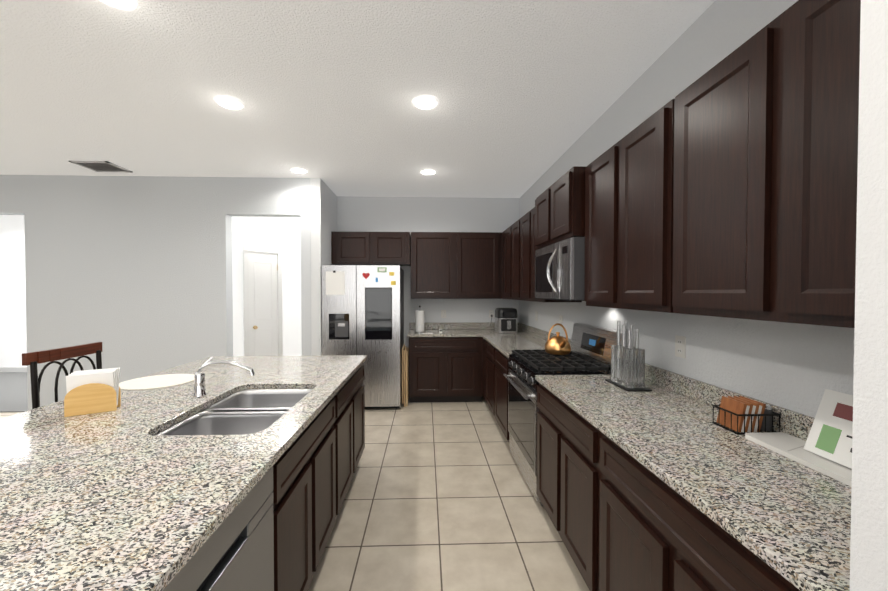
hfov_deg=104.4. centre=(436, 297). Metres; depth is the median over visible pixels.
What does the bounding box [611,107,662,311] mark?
upper cabinet
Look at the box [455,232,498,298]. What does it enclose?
upper cabinet
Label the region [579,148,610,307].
upper cabinet
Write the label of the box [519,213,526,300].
upper cabinet
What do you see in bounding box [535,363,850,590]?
countertop
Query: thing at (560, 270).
microwave
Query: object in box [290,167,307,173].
recessed light
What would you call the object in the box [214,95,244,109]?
recessed light
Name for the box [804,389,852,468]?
flyers
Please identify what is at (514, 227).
upper cabinet
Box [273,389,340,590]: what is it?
base cabinet
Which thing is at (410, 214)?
wall
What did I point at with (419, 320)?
paper towel
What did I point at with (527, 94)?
ceiling
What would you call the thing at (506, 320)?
air fryer
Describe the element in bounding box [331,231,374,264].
upper cabinet
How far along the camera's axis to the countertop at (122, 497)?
1.03 m
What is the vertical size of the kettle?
0.248 m
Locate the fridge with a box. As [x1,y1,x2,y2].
[322,265,403,407]
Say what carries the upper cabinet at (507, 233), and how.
attached to the wall at (798, 368)
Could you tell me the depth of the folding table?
4.40 m
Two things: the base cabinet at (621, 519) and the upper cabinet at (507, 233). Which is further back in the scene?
the upper cabinet at (507, 233)
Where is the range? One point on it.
(590, 354)
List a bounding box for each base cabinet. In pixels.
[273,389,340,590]
[341,364,364,505]
[409,337,480,402]
[485,340,492,413]
[493,346,509,441]
[536,383,592,587]
[589,426,799,590]
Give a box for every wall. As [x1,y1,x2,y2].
[0,175,311,409]
[0,215,26,371]
[310,178,336,355]
[337,196,519,346]
[519,0,854,417]
[850,0,887,590]
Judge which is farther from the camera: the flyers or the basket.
the basket
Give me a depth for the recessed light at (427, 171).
3.98 m
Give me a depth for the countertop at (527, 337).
4.01 m
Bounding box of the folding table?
[402,344,408,406]
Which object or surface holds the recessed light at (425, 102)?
in the ceiling
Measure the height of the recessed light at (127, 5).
0.010 m
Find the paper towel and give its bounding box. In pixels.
[414,306,425,332]
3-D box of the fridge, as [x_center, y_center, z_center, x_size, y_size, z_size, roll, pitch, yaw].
[-0.941,0.493,4.617,0.950,1.790,0.826,0,1,-2]
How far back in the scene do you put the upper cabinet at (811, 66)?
0.93 m
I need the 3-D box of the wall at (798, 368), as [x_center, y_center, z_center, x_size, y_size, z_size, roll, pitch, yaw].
[1.367,-0.014,2.865,0.140,2.860,4.520,0,1,-2]
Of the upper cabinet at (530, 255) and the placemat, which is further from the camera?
the upper cabinet at (530, 255)
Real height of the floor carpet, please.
0.012 m
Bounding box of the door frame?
[232,217,300,355]
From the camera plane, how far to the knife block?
1.95 m
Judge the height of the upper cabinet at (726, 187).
0.918 m
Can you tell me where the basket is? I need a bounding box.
[712,396,780,433]
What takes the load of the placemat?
on the countertop at (122, 497)
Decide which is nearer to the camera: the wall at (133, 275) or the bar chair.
the bar chair
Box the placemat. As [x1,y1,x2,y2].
[119,374,193,389]
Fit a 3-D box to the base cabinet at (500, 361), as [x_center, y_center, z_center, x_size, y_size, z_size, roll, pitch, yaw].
[0.949,0.969,3.370,0.659,0.878,0.621,0,1,-2]
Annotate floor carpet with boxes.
[0,372,27,411]
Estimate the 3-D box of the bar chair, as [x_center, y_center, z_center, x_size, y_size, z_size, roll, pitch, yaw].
[-1.999,0.861,2.061,0.476,1.136,0.430,0,1,-2]
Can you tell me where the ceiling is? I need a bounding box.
[0,0,714,197]
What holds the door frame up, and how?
attached to the wall
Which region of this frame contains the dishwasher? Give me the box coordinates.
[163,466,273,590]
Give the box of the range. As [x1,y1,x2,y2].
[503,323,621,506]
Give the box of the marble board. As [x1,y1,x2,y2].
[745,432,851,485]
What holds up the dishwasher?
in the base cabinet at (315, 465)
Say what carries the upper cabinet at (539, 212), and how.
attached to the wall at (798, 368)
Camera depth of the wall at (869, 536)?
0.56 m
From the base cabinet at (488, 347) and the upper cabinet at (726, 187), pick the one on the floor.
the base cabinet at (488, 347)
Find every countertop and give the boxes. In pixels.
[0,355,366,590]
[407,322,478,336]
[479,322,570,357]
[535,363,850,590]
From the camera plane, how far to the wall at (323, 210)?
4.24 m
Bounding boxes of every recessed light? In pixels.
[99,0,138,10]
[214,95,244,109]
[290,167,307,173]
[412,95,438,109]
[420,169,436,174]
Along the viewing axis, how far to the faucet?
1.80 m
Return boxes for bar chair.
[22,342,101,408]
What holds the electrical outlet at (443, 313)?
attached to the wall at (410, 214)
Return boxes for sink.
[154,389,312,435]
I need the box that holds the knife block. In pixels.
[605,321,651,390]
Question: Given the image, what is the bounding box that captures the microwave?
[535,237,584,300]
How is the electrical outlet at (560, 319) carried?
attached to the wall at (798, 368)
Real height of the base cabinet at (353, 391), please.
0.878 m
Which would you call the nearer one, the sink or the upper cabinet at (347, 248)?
the sink
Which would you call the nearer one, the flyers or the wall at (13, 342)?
the flyers
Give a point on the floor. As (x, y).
(439, 496)
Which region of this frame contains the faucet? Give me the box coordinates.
[174,357,254,411]
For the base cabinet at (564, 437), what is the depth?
1.79 m
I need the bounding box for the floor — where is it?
[0,396,589,590]
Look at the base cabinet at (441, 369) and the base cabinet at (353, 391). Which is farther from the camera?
the base cabinet at (441, 369)
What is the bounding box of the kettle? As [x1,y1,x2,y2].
[545,323,570,354]
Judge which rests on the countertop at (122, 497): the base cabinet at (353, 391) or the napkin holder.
the napkin holder
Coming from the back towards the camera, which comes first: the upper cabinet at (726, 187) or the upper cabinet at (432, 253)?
the upper cabinet at (432, 253)
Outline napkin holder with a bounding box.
[64,367,120,416]
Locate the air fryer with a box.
[495,308,517,332]
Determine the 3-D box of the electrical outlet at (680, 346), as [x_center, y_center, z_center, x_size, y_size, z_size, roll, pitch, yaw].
[1.324,0.266,1.873,0.008,0.116,0.072,0,1,-2]
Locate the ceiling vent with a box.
[68,161,132,172]
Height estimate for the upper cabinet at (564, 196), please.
0.455 m
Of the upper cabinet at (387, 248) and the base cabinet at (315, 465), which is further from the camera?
the upper cabinet at (387, 248)
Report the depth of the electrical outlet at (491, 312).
5.11 m
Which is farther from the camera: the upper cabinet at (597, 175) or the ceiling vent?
the ceiling vent
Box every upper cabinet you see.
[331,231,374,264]
[371,232,410,265]
[411,232,454,298]
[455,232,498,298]
[503,226,510,298]
[511,220,518,299]
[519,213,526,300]
[527,210,578,301]
[531,189,551,251]
[547,166,582,243]
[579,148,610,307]
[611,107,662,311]
[663,25,766,320]
[763,0,860,327]
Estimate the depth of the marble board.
1.14 m
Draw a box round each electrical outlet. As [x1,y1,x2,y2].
[441,310,445,317]
[489,310,493,317]
[559,315,562,326]
[675,335,685,358]
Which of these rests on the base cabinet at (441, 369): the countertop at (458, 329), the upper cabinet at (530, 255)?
the countertop at (458, 329)

